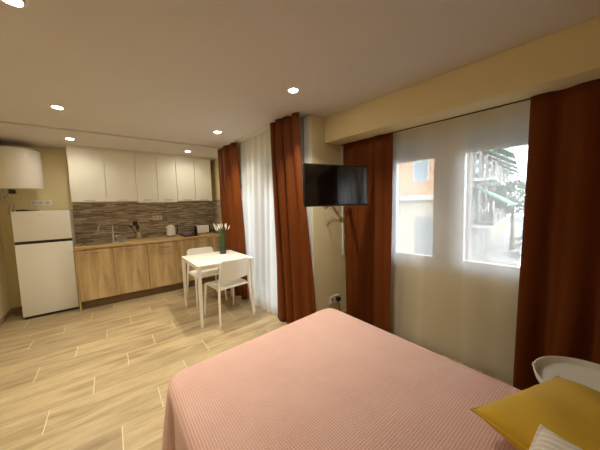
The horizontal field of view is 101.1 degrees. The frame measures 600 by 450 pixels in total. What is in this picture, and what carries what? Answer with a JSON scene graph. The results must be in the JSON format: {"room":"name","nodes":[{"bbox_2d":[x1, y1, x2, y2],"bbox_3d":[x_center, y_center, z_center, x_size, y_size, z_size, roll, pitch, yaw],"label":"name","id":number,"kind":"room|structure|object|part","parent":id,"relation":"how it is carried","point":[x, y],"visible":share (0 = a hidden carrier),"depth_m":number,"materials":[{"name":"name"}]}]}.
{"room":"studio apartment","nodes":[
{"label":"studio apartment","id":0,"kind":"room"},
{"bbox_2d":[0,225,10,318],"bbox_3d":[-2.248,0.226,0.859,0.150,2.594,6.580,-5,6,-37],"label":"wall","id":1,"kind":"structure","parent":0,"point":[5,306],"depth_m":3.33,"materials":[{"name":"beige paint"}]},
{"bbox_2d":[0,308,11,325],"bbox_3d":[-2.152,1.356,0.999,0.012,0.075,6.280,-5,6,-37],"label":"baseboard","id":2,"kind":"structure","parent":1,"relation":"attached to","point":[7,315],"depth_m":3.27,"materials":[{"name":"wood"}]},
{"bbox_2d":[0,144,213,307],"bbox_3d":[-3.003,-0.030,4.325,2.892,2.594,0.150,-5,6,-37],"label":"wall","id":3,"kind":"structure","parent":0,"point":[54,160],"depth_m":3.58,"materials":[{"name":"beige paint"}]},
{"bbox_2d":[12,306,21,312],"bbox_3d":[-3.767,1.184,3.706,0.738,0.075,0.012,-5,6,-37],"label":"baseboard","id":4,"kind":"structure","parent":3,"relation":"attached to","point":[16,309],"depth_m":3.50,"materials":[{"name":"wood"}]},
{"bbox_2d":[0,145,44,214],"bbox_3d":[-3.763,-0.586,3.306,0.470,0.894,0.485,-5,6,-37],"label":"water heater","id":5,"kind":"object","parent":3,"relation":"attached to","point":[21,169],"visible":0.98,"depth_m":3.17,"materials":[{"name":"white metal"}]},
{"bbox_3d":[-3.763,-0.752,3.287,0.470,0.560,0.470,-5,6,-37],"label":"tank","id":6,"kind":"part","parent":5,"relation":"part of","materials":[{"name":"white metal"}]},
{"bbox_2d":[29,200,51,205],"bbox_3d":[-3.783,-0.321,3.605,0.224,0.076,0.012,-5,6,-37],"label":"socket","id":7,"kind":"object","parent":3,"relation":"attached to","point":[32,202],"visible":1,"depth_m":3.60,"materials":[{"name":"white plastic"}]},
{"bbox_2d":[66,145,106,202],"bbox_3d":[-3.234,-0.754,3.765,0.408,0.808,0.371,-5,6,-37],"label":"upper cabinet","id":8,"kind":"object","parent":3,"relation":"attached to","point":[86,171],"visible":0.97,"depth_m":3.63,"materials":[{"name":"white"}]},
{"bbox_3d":[-3.252,-1.145,3.743,0.408,0.024,0.349,-5,6,-37],"label":"cornice","id":9,"kind":"part","parent":8,"relation":"part of","materials":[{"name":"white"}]},
{"bbox_2d":[0,121,220,160],"bbox_3d":[-2.615,-1.183,3.710,2.922,0.021,1.190,-5,6,-37],"label":"soffit","id":10,"kind":"object","parent":3,"relation":"attached to","point":[13,133],"depth_m":3.35,"materials":[{"name":"paint"}]},
{"bbox_2d":[102,148,136,201],"bbox_3d":[-2.917,-0.782,4.008,0.393,0.808,0.371,-5,6,-37],"label":"upper cabinet","id":11,"kind":"object","parent":3,"relation":"attached to","point":[119,165],"visible":0.97,"depth_m":3.88,"materials":[{"name":"white"}]},
{"bbox_3d":[-2.934,-1.173,3.986,0.393,0.024,0.349,-5,6,-37],"label":"cornice","id":12,"kind":"part","parent":11,"relation":"part of","materials":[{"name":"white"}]},
{"bbox_2d":[72,200,221,243],"bbox_3d":[-2.454,-0.091,4.233,2.159,0.660,0.660,-5,6,-37],"label":"backsplash","id":13,"kind":"structure","parent":3,"relation":"attached to","point":[186,215],"depth_m":4.34,"materials":[{"name":"stone"}]},
{"bbox_2d":[134,151,177,202],"bbox_3d":[-2.524,-0.803,4.310,0.600,0.834,0.371,-5,6,-37],"label":"upper cabinet","id":14,"kind":"object","parent":3,"relation":"attached to","point":[155,173],"visible":0.96,"depth_m":4.17,"materials":[{"name":"white"}]},
{"bbox_3d":[-2.551,-0.786,4.100,0.293,0.778,0.018,-5,6,-37],"label":"door","id":15,"kind":"part","parent":14,"relation":"part of","materials":[{"name":"white"}]},
{"bbox_3d":[-2.541,-1.208,4.287,0.600,0.024,0.349,-5,6,-37],"label":"cornice","id":16,"kind":"part","parent":14,"relation":"part of","materials":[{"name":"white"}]},
{"bbox_3d":[-2.313,-0.807,4.282,0.295,0.778,0.018,-5,6,-37],"label":"door","id":17,"kind":"part","parent":14,"relation":"part of","materials":[{"name":"white"}]},
{"bbox_2d":[152,215,161,219],"bbox_3d":[-2.607,-0.129,4.512,0.154,0.084,0.012,-5,6,-37],"label":"double socket","id":18,"kind":"object","parent":3,"relation":"attached to","point":[153,217],"visible":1,"depth_m":4.51,"materials":[{"name":"white plastic"}]},
{"bbox_2d":[175,155,211,201],"bbox_3d":[-2.043,-0.859,4.677,0.614,0.808,0.371,-5,6,-37],"label":"upper cabinet","id":19,"kind":"object","parent":3,"relation":"attached to","point":[193,174],"visible":0.93,"depth_m":4.54,"materials":[{"name":"white"}]},
{"bbox_3d":[-2.072,-0.828,4.466,0.302,0.778,0.018,-5,6,-37],"label":"door","id":20,"kind":"part","parent":19,"relation":"part of","materials":[{"name":"white"}]},
{"bbox_3d":[-2.061,-1.250,4.655,0.614,0.024,0.349,-5,6,-37],"label":"cornice","id":21,"kind":"part","parent":19,"relation":"part of","materials":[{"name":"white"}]},
{"bbox_3d":[-1.829,-0.850,4.653,0.300,0.778,0.018,-5,6,-37],"label":"door","id":22,"kind":"part","parent":19,"relation":"part of","materials":[{"name":"white"}]},
{"bbox_2d":[0,284,512,449],"bbox_3d":[-0.648,1.321,2.157,3.804,0.120,6.280,-5,6,-37],"label":"floor","id":23,"kind":"structure","parent":0,"point":[99,377],"depth_m":2.29,"materials":[{"name":"wood"}]},
{"bbox_2d":[11,210,78,319],"bbox_3d":[-3.564,0.513,3.519,0.550,1.430,0.432,-5,6,-37],"label":"refrigerator","id":24,"kind":"object","parent":23,"relation":"on","point":[44,241],"visible":0.98,"depth_m":3.34,"materials":[{"name":"white metal"}]},
{"bbox_3d":[-3.463,0.006,3.329,0.550,0.395,0.050,-5,6,-37],"label":"freezer door","id":25,"kind":"part","parent":24,"relation":"part of","materials":[{"name":"white metal"}]},
{"bbox_3d":[-3.443,0.720,3.386,0.550,0.963,0.050,-5,6,-37],"label":"fridge door","id":26,"kind":"part","parent":24,"relation":"part of","materials":[{"name":"white metal"}]},
{"bbox_2d":[74,250,82,311],"bbox_3d":[-3.281,0.773,3.683,0.020,0.872,0.603,-5,6,-37],"label":"end panel","id":27,"kind":"object","parent":23,"relation":"on","point":[75,255],"visible":0.44,"depth_m":3.45,"materials":[{"name":"brown wood"}]},
{"bbox_2d":[76,247,117,308],"bbox_3d":[-3.100,0.758,3.799,0.410,0.872,0.622,-5,6,-37],"label":"base cabinet","id":28,"kind":"object","parent":23,"relation":"on","point":[96,267],"visible":0.96,"depth_m":3.58,"materials":[{"name":"brown wood"}]},
{"bbox_2d":[73,232,219,250],"bbox_3d":[-2.488,0.248,4.244,2.040,0.036,0.613,-5,6,-37],"label":"countertop","id":29,"kind":"structure","parent":28,"relation":"on","point":[134,241],"depth_m":4.03,"materials":[{"name":"brown wood"}]},
{"bbox_2d":[79,239,125,246],"bbox_3d":[-3.043,0.350,3.843,0.550,0.165,0.450,-5,6,-37],"label":"sink","id":30,"kind":"object","parent":29,"relation":"in","point":[123,240],"visible":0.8,"depth_m":3.88,"materials":[{"name":"metal"}]},
{"bbox_2d":[83,241,109,245],"bbox_3d":[-3.109,0.361,3.793,0.305,0.156,0.340,-5,6,-37],"label":"basin","id":31,"kind":"object","parent":30,"relation":"in","point":[102,242],"depth_m":3.90,"materials":[{"name":"grey metal"}]},
{"bbox_2d":[97,221,120,240],"bbox_3d":[-3.060,0.099,3.949,0.083,0.325,0.312,2,6,34],"label":"tap","id":32,"kind":"object","parent":29,"relation":"on","point":[113,234],"visible":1,"depth_m":4.00,"materials":[{"name":"silver metal"}]},
{"bbox_3d":[-3.078,0.048,3.906,0.022,0.215,0.236,0,5,22],"label":"spout","id":33,"kind":"part","parent":32,"relation":"part of","materials":[{"name":"silver metal"}]},
{"bbox_2d":[136,231,142,238],"bbox_3d":[-2.744,0.174,4.215,0.090,0.130,0.090,-5,6,-37],"label":"utensil holder","id":34,"kind":"object","parent":29,"relation":"on","point":[138,234],"visible":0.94,"depth_m":4.18,"materials":[{"name":"wood"}]},
{"bbox_2d":[165,224,177,236],"bbox_3d":[-2.347,0.097,4.509,0.176,0.216,0.156,-2,5,0],"label":"electric kettle","id":35,"kind":"object","parent":29,"relation":"on","point":[170,228],"visible":0.99,"depth_m":4.45,"materials":[{"name":"white plastic"}]},
{"bbox_2d":[178,233,200,236],"bbox_3d":[-2.059,0.186,4.592,0.280,0.009,0.500,-5,6,-37],"label":"cooktop","id":36,"kind":"object","parent":29,"relation":"in","point":[190,234],"visible":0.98,"depth_m":4.51,"materials":[{"name":"black glass"}]},
{"bbox_2d":[194,225,210,233],"bbox_3d":[-1.920,0.081,4.870,0.290,0.168,0.140,-5,6,-37],"label":"toaster","id":37,"kind":"object","parent":29,"relation":"on","point":[198,229],"visible":0.99,"depth_m":4.80,"materials":[{"name":"white plastic"}]},
{"bbox_2d":[113,243,149,301],"bbox_3d":[-2.766,0.729,4.055,0.434,0.872,0.622,-5,6,-37],"label":"base cabinet","id":38,"kind":"object","parent":23,"relation":"on","point":[131,263],"visible":0.98,"depth_m":3.83,"materials":[{"name":"brown wood"}]},
{"bbox_2d":[147,240,186,294],"bbox_3d":[-2.374,0.694,4.355,0.555,0.872,0.622,-5,6,-37],"label":"base cabinet","id":39,"kind":"object","parent":23,"relation":"on","point":[164,258],"visible":0.94,"depth_m":4.12,"materials":[{"name":"brown wood"}]},
{"bbox_3d":[-2.217,0.346,4.109,0.551,0.137,0.019,-5,6,-37],"label":"drawer","id":40,"kind":"part","parent":39,"relation":"part of","materials":[{"name":"brown wood"}]},
{"bbox_2d":[185,236,218,286],"bbox_3d":[-1.922,0.654,4.701,0.586,0.872,0.622,-5,6,-37],"label":"base cabinet","id":41,"kind":"object","parent":23,"relation":"on","point":[212,242],"visible":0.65,"depth_m":4.46,"materials":[{"name":"brown wood"}]},
{"bbox_3d":[-1.765,0.306,4.455,0.582,0.137,0.019,-5,6,-37],"label":"drawer","id":42,"kind":"part","parent":41,"relation":"part of","materials":[{"name":"brown wood"}]},
{"bbox_2d":[187,247,226,307],"bbox_3d":[-1.448,0.763,3.794,0.491,0.777,0.530,-5,6,-37],"label":"dining chair","id":43,"kind":"object","parent":23,"relation":"on","point":[206,273],"visible":0.62,"depth_m":3.81,"materials":[{"name":"white plastic"}]},
{"bbox_3d":[-1.740,0.777,3.830,0.070,0.758,0.071,-5,6,-37],"label":"leg","id":44,"kind":"part","parent":43,"relation":"part of","materials":[{"name":"white"}]},
{"bbox_3d":[-1.465,0.959,3.505,0.030,0.433,0.077,-3,5,-19],"label":"leg","id":45,"kind":"part","parent":43,"relation":"part of","materials":[{"name":"white"}]},
{"bbox_3d":[-1.591,0.491,3.949,0.396,0.253,0.085,-5,6,-37],"label":"backrest","id":46,"kind":"part","parent":43,"relation":"part of","materials":[{"name":"white plastic"}]},
{"bbox_3d":[-1.431,0.723,3.767,0.410,0.032,0.400,-5,6,-37],"label":"seat","id":47,"kind":"part","parent":43,"relation":"part of","materials":[{"name":"white plastic"}]},
{"bbox_2d":[181,250,254,328],"bbox_3d":[-1.129,0.803,3.392,0.712,0.740,0.810,-5,6,-37],"label":"dining table","id":48,"kind":"object","parent":23,"relation":"on","point":[212,260],"visible":0.94,"depth_m":3.26,"materials":[{"name":"white wood"}]},
{"bbox_3d":[-1.627,0.818,3.493,0.042,0.722,0.042,-5,6,-37],"label":"leg","id":49,"kind":"part","parent":48,"relation":"part of","materials":[{"name":"white wood"}]},
{"bbox_3d":[-1.160,0.854,2.887,0.042,0.722,0.042,-5,6,-37],"label":"leg","id":50,"kind":"part","parent":48,"relation":"part of","materials":[{"name":"white wood"}]},
{"bbox_2d":[213,223,229,253],"bbox_3d":[-1.129,0.186,3.587,0.193,0.459,0.205,0,5,23],"label":"vase","id":51,"kind":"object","parent":48,"relation":"on","point":[222,247],"depth_m":3.55,"materials":[{"name":"green glass"}]},
{"bbox_2d":[219,246,225,253],"bbox_3d":[-1.118,0.364,3.584,0.100,0.105,0.100,-5,6,-37],"label":"pot","id":52,"kind":"object","parent":48,"relation":"on","point":[222,248],"depth_m":3.55,"materials":[{"name":"grey"}]},
{"bbox_3d":[-0.631,0.807,3.292,0.042,0.722,0.042,-5,6,-37],"label":"leg","id":53,"kind":"part","parent":48,"relation":"part of","materials":[{"name":"white wood"}]},
{"bbox_2d":[204,257,254,326],"bbox_3d":[-0.945,0.795,3.219,0.491,0.777,0.530,-6,6,-44],"label":"dining chair","id":54,"kind":"object","parent":23,"relation":"on","point":[231,272],"visible":1,"depth_m":3.06,"materials":[{"name":"white plastic"}]},
{"bbox_3d":[-1.244,0.973,3.253,0.077,0.433,0.030,1,5,27],"label":"leg","id":55,"kind":"part","parent":54,"relation":"part of","materials":[{"name":"white"}]},
{"bbox_3d":[-0.950,0.828,2.926,0.070,0.758,0.071,-6,6,-44],"label":"leg","id":56,"kind":"part","parent":54,"relation":"part of","materials":[{"name":"white"}]},
{"bbox_3d":[-0.967,0.752,3.236,0.410,0.032,0.400,-6,6,-44],"label":"seat","id":57,"kind":"part","parent":54,"relation":"part of","materials":[{"name":"white plastic"}]},
{"bbox_3d":[-0.953,0.758,3.222,0.418,0.021,0.398,-6,6,-44],"label":"seat frame","id":58,"kind":"part","parent":54,"relation":"part of","materials":[{"name":"white plastic"}]},
{"bbox_3d":[-0.796,0.542,3.040,0.396,0.253,0.085,-6,6,-44],"label":"backrest","id":59,"kind":"part","parent":54,"relation":"part of","materials":[{"name":"white plastic"}]},
{"bbox_3d":[-0.650,0.796,3.220,0.070,0.758,0.071,-6,6,-44],"label":"leg","id":60,"kind":"part","parent":54,"relation":"part of","materials":[{"name":"white"}]},
{"bbox_2d":[532,356,599,391],"bbox_3d":[1.436,1.016,1.193,0.472,0.527,0.474,-5,6,-37],"label":"side table","id":61,"kind":"object","parent":23,"relation":"on","point":[545,368],"visible":0.59,"depth_m":1.33,"materials":[{"name":"white"}]},
{"bbox_3d":[0.494,1.103,0.876,1.240,0.455,2.100,-5,6,-37],"label":"bed","id":62,"kind":"object","parent":23,"relation":"on","visible":0},
{"bbox_2d":[161,308,521,449],"bbox_3d":[0.455,1.047,0.913,1.433,0.484,2.365,-5,6,-37],"label":"bedspread","id":63,"kind":"object","parent":62,"relation":"on","point":[325,379],"visible":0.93,"depth_m":1.16,"materials":[{"name":"pink fabric"}]},
{"bbox_2d":[470,376,599,449],"bbox_3d":[0.975,0.711,0.786,0.508,0.212,0.508,-3,5,-16],"label":"cushion","id":64,"kind":"object","parent":63,"relation":"on","point":[569,409],"visible":0.97,"depth_m":0.84,"materials":[{"name":"yellow fabric"}]},
{"bbox_2d":[529,424,581,449],"bbox_3d":[0.723,0.724,0.574,0.337,0.183,0.352,-4,5,-30],"label":"cushion","id":65,"kind":"object","parent":63,"relation":"on","point":[544,439],"visible":1,"depth_m":0.73,"materials":[{"name":"beige fabric"}]},
{"bbox_2d":[210,118,304,250],"bbox_3d":[-0.838,-0.071,4.102,0.200,2.594,3.146,-5,6,-39],"label":"wall","id":66,"kind":"structure","parent":0,"point":[215,186],"depth_m":4.89,"materials":[{"name":"beige paint"}]},
{"bbox_2d":[303,115,313,278],"bbox_3d":[0.104,0.005,2.768,0.022,2.364,0.088,-5,6,-37],"label":"trim","id":67,"kind":"structure","parent":66,"relation":"attached to","point":[307,142],"depth_m":2.71,"materials":[{"name":"white paint"}]},
{"bbox_2d":[0,0,599,147],"bbox_3d":[-0.697,-1.206,1.970,4.154,0.200,6.580,-5,6,-37],"label":"ceiling","id":68,"kind":"structure","parent":0,"point":[182,71],"depth_m":1.56,"materials":[{"name":"paint"}]},
{"bbox_2d":[2,0,26,7],"bbox_3d":[-1.301,-1.016,1.112,0.094,0.008,0.094,-5,6,-37],"label":"recessed light","id":69,"kind":"object","parent":68,"relation":"in","point":[17,3],"visible":1,"depth_m":1.13,"materials":[{"name":"white plastic"}]},
{"bbox_2d":[50,105,63,108],"bbox_3d":[-2.235,-1.083,2.271,0.094,0.008,0.094,-5,6,-37],"label":"recessed light","id":70,"kind":"object","parent":68,"relation":"in","point":[52,106],"visible":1,"depth_m":2.27,"materials":[{"name":"white plastic"}]},
{"bbox_2d":[220,115,291,146],"bbox_3d":[-0.645,-1.205,3.249,0.012,0.008,1.868,-6,6,-42],"label":"track","id":71,"kind":"object","parent":68,"relation":"attached to","point":[290,115],"visible":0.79,"depth_m":3.30,"materials":[{"name":"metal"}]},
{"bbox_2d":[217,141,248,300],"bbox_3d":[-1.055,-0.056,3.870,0.082,2.355,0.838,-6,6,-42],"label":"curtain","id":72,"kind":"object","parent":71,"relation":"hanging from","point":[228,156],"visible":0.77,"depth_m":3.83,"materials":[{"name":"orange fabric"}]},
{"bbox_2d":[270,111,315,323],"bbox_3d":[-0.094,0.008,2.744,0.108,2.355,0.670,-6,6,-44],"label":"curtain","id":73,"kind":"object","parent":71,"relation":"hanging from","point":[295,281],"visible":0.93,"depth_m":2.71,"materials":[{"name":"orange fabric"}]},
{"bbox_2d":[238,117,302,314],"bbox_3d":[-0.471,-0.023,3.276,0.112,2.358,1.484,-6,6,-42],"label":"sheer curtain","id":74,"kind":"object","parent":68,"relation":"hanging from","point":[255,162],"visible":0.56,"depth_m":3.33,"materials":[{"name":"white fabric"}]},
{"bbox_2d":[288,87,298,92],"bbox_3d":[-0.057,-1.126,2.064,0.094,0.008,0.094,-5,6,-37],"label":"recessed light","id":75,"kind":"object","parent":68,"relation":"in","point":[291,89],"visible":1,"depth_m":2.06,"materials":[{"name":"white plastic"}]},
{"bbox_2d":[303,115,345,311],"bbox_3d":[0.402,-0.018,3.020,0.765,2.594,0.150,-5,6,-37],"label":"wall","id":76,"kind":"structure","parent":0,"point":[329,262],"depth_m":2.86,"materials":[{"name":"beige paint"}]},
{"bbox_2d":[330,294,338,303],"bbox_3d":[0.416,0.894,2.982,0.154,0.084,0.012,-5,6,-37],"label":"wall socket","id":77,"kind":"object","parent":76,"relation":"attached to","point":[332,298],"visible":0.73,"depth_m":2.96,"materials":[{"name":"white plastic"}]},
{"bbox_2d":[341,147,343,254],"bbox_3d":[0.518,-0.277,2.990,0.020,1.308,0.014,-5,6,-37],"label":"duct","id":78,"kind":"object","parent":76,"relation":"attached to","point":[341,147],"visible":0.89,"depth_m":3.00,"materials":[{"name":"white plastic"}]},
{"bbox_3d":[0.323,-0.309,2.630,0.336,0.220,0.344,-5,6,-37],"label":"bracket","id":79,"kind":"object","parent":76,"relation":"attached to","visible":0},
{"bbox_2d":[302,163,367,206],"bbox_3d":[0.350,-0.381,2.394,0.729,0.392,0.067,-4,4,-26],"label":"television","id":80,"kind":"object","parent":79,"relation":"attached to","point":[323,184],"visible":1,"depth_m":2.34,"materials":[{"name":"black plastic"}]},
{"bbox_2d":[393,103,529,375],"bbox_3d":[1.745,0.030,1.960,0.199,2.594,3.199,-6,6,-42],"label":"wall","id":81,"kind":"structure","parent":0,"point":[491,302],"depth_m":2.18,"materials":[{"name":"beige paint"}]},
{"bbox_2d":[341,98,530,145],"bbox_3d":[1.499,-0.876,1.799,0.012,0.008,3.012,-6,6,-42],"label":"track","id":82,"kind":"object","parent":81,"relation":"attached to","point":[528,98],"visible":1,"depth_m":1.98,"materials":[{"name":"grey metal"}]},
{"bbox_2d":[343,132,392,332],"bbox_3d":[0.730,0.123,2.711,0.054,2.086,0.603,-6,6,-43],"label":"curtain","id":83,"kind":"object","parent":82,"relation":"hanging from","point":[368,228],"visible":0.86,"depth_m":2.66,"materials":[{"name":"orange fabric"}]},
{"bbox_2d":[390,125,500,377],"bbox_3d":[1.285,0.154,2.191,0.037,2.095,1.885,-6,6,-42],"label":"sheer curtain","id":84,"kind":"object","parent":82,"relation":"hanging from","point":[417,334],"visible":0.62,"depth_m":2.43,"materials":[{"name":"white fabric"}]},
{"bbox_2d":[513,79,599,389],"bbox_3d":[2.002,0.202,1.291,0.092,2.086,1.284,-6,6,-43],"label":"curtain","id":85,"kind":"object","parent":82,"relation":"hanging from","point":[558,309],"visible":0.84,"depth_m":1.60,"materials":[{"name":"orange fabric"}]},
{"bbox_2d":[392,111,529,280],"bbox_3d":[1.551,-0.220,2.164,0.214,1.290,1.613,-6,6,-42],"label":"window","id":86,"kind":"structure","parent":81,"relation":"in","point":[449,149],"depth_m":2.22,"materials":[{"name":"white plastic"}]},
{"bbox_3d":[1.177,-0.237,2.498,0.055,1.250,0.576,-6,6,-42],"label":"sash","id":87,"kind":"part","parent":86,"relation":"part of","materials":[{"name":"white plastic"}]},
{"bbox_3d":[1.353,-0.162,2.250,0.031,0.150,0.025,-5,6,-37],"label":"handle","id":88,"kind":"part","parent":86,"relation":"part of","materials":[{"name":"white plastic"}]},
{"bbox_3d":[1.577,0.416,2.223,0.189,0.012,1.613,-6,6,-42],"label":"sill","id":89,"kind":"part","parent":86,"relation":"part of","materials":[{"name":"white plastic"}]},
{"bbox_2d":[401,122,528,162],"bbox_3d":[1.560,-0.740,2.142,0.015,0.208,1.581,-6,6,-42],"label":"roller shutter","id":90,"kind":"object","parent":86,"relation":"attached to","point":[504,134],"depth_m":2.09,"materials":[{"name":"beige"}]},
{"bbox_3d":[1.704,-0.205,1.924,0.055,1.250,0.993,-6,6,-42],"label":"sash","id":91,"kind":"part","parent":86,"relation":"part of","materials":[{"name":"white plastic"}]},
{"bbox_2d":[325,16,599,145],"bbox_3d":[1.494,-1.008,1.705,0.359,0.271,3.212,-6,6,-42],"label":"beam","id":92,"kind":"structure","parent":81,"relation":"attached to","point":[568,57],"depth_m":1.72,"materials":[{"name":"beige paint"}]},
{"label":"outside","id":93,"kind":"structure","parent":0,"visible":0},
{"bbox_2d":[506,216,523,259],"bbox_3d":[18.707,1.643,33.474,110.000,0.200,110.000,-5,6,-37],"label":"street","id":94,"kind":"structure","parent":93,"point":[517,219],"depth_m":55.89,"materials":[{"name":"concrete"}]},
{"bbox_2d":[399,159,433,255],"bbox_3d":[3.817,-3.705,25.095,11.000,12.600,24.600,-5,6,-37],"label":"house","id":95,"kind":"structure","parent":94,"relation":"on","point":[412,174],"depth_m":14.19,"materials":[{"name":"orange"}]},
{"bbox_3d":[6.760,-3.034,13.816,0.010,1.040,0.740,-5,6,-37],"label":"pane","id":96,"kind":"part","parent":95,"relation":"part of","materials":[{"name":"grey glass"}]},
{"bbox_3d":[7.051,1.485,13.991,0.070,3.850,1.100,-5,6,-37],"label":"garage door","id":97,"kind":"part","parent":95,"relation":"part of","materials":[{"name":"grey"}]},
{"bbox_2d":[464,148,517,261],"bbox_3d":[11.373,-4.354,21.217,10.900,14.100,12.200,3,6,42],"label":"house","id":98,"kind":"structure","parent":94,"relation":"on","point":[479,181],"depth_m":16.74,"materials":[{"name":"stone"}]},
{"bbox_3d":[11.672,1.587,16.475,0.010,1.440,1.140,3,6,42],"label":"pane","id":99,"kind":"part","parent":98,"relation":"part of","materials":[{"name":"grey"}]},
{"bbox_3d":[11.593,-1.303,16.244,0.010,1.640,1.140,3,6,42],"label":"pane","id":100,"kind":"part","parent":98,"relation":"part of","materials":[{"name":"grey glass"}]},
{"bbox_3d":[11.515,-4.192,16.013,0.010,1.640,1.140,3,6,42],"label":"pane","id":101,"kind":"part","parent":98,"relation":"part of","materials":[{"name":"grey glass"}]},
{"bbox_3d":[14.326,1.282,19.385,0.010,1.440,1.040,3,6,42],"label":"pane","id":102,"kind":"part","parent":98,"relation":"part of","materials":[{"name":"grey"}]},
{"bbox_3d":[14.247,-1.608,19.154,0.010,1.640,1.040,3,6,42],"label":"pane","id":103,"kind":"part","parent":98,"relation":"part of","materials":[{"name":"grey glass"}]},
{"bbox_3d":[14.169,-4.497,18.923,0.010,1.640,1.040,3,6,42],"label":"pane","id":104,"kind":"part","parent":98,"relation":"part of","materials":[{"name":"grey glass"}]},
{"bbox_3d":[12.403,-0.490,15.659,0.050,0.870,2.600,3,6,42],"label":"railing","id":105,"kind":"part","parent":98,"relation":"part of","materials":[{"name":"stone"}]},
{"bbox_3d":[12.324,-3.380,15.428,0.050,0.870,2.600,3,6,42],"label":"railing","id":106,"kind":"part","parent":98,"relation":"part of","materials":[{"name":"stone"}]},
{"bbox_3d":[15.091,-0.799,18.605,0.050,0.870,2.600,3,6,42],"label":"railing","id":107,"kind":"part","parent":98,"relation":"part of","materials":[{"name":"stone"}]},
{"bbox_3d":[15.012,-3.689,18.374,0.050,0.870,2.600,3,6,42],"label":"railing","id":108,"kind":"part","parent":98,"relation":"part of","materials":[{"name":"metal"}]},
{"bbox_3d":[17.644,-1.092,21.404,0.050,0.870,2.600,3,6,42],"label":"railing","id":109,"kind":"part","parent":98,"relation":"part of","materials":[{"name":"stone"}]},
{"bbox_2d":[489,148,519,246],"bbox_3d":[20.191,-4.766,30.914,10.900,12.900,14.000,3,6,42],"label":"house","id":110,"kind":"structure","parent":94,"relation":"on","point":[493,233],"depth_m":25.27,"materials":[{"name":"grey"}]},
{"bbox_2d":[500,164,520,231],"bbox_3d":[30.294,-5.027,42.035,10.900,11.100,16.000,3,6,42],"label":"house","id":111,"kind":"structure","parent":94,"relation":"on","point":[503,222],"depth_m":37.59,"materials":[{"name":"grey"}]},
{"bbox_2d":[518,251,520,266],"bbox_3d":[14.586,2.398,15.193,1.740,1.429,4.183,3,6,42],"label":"parked car","id":112,"kind":"object","parent":94,"relation":"on","point":[519,260],"visible":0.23,"depth_m":14.95,"materials":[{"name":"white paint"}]},
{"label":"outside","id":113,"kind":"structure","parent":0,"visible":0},
{"bbox_2d":[479,223,521,265],"bbox_3d":[26.026,1.492,30.733,2.201,0.140,45.191,3,6,42],"label":"pavement","id":114,"kind":"structure","parent":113,"point":[499,252],"depth_m":22.46,"materials":[{"name":"concrete"}]},
{"bbox_2d":[491,180,525,249],"bbox_3d":[19.282,-0.813,22.342,3.290,6.448,3.302,-5,6,-37],"label":"street tree","id":115,"kind":"object","parent":114,"relation":"on","point":[498,203],"visible":0.69,"depth_m":22.10,"materials":[{"name":"green plant"}]}
]}

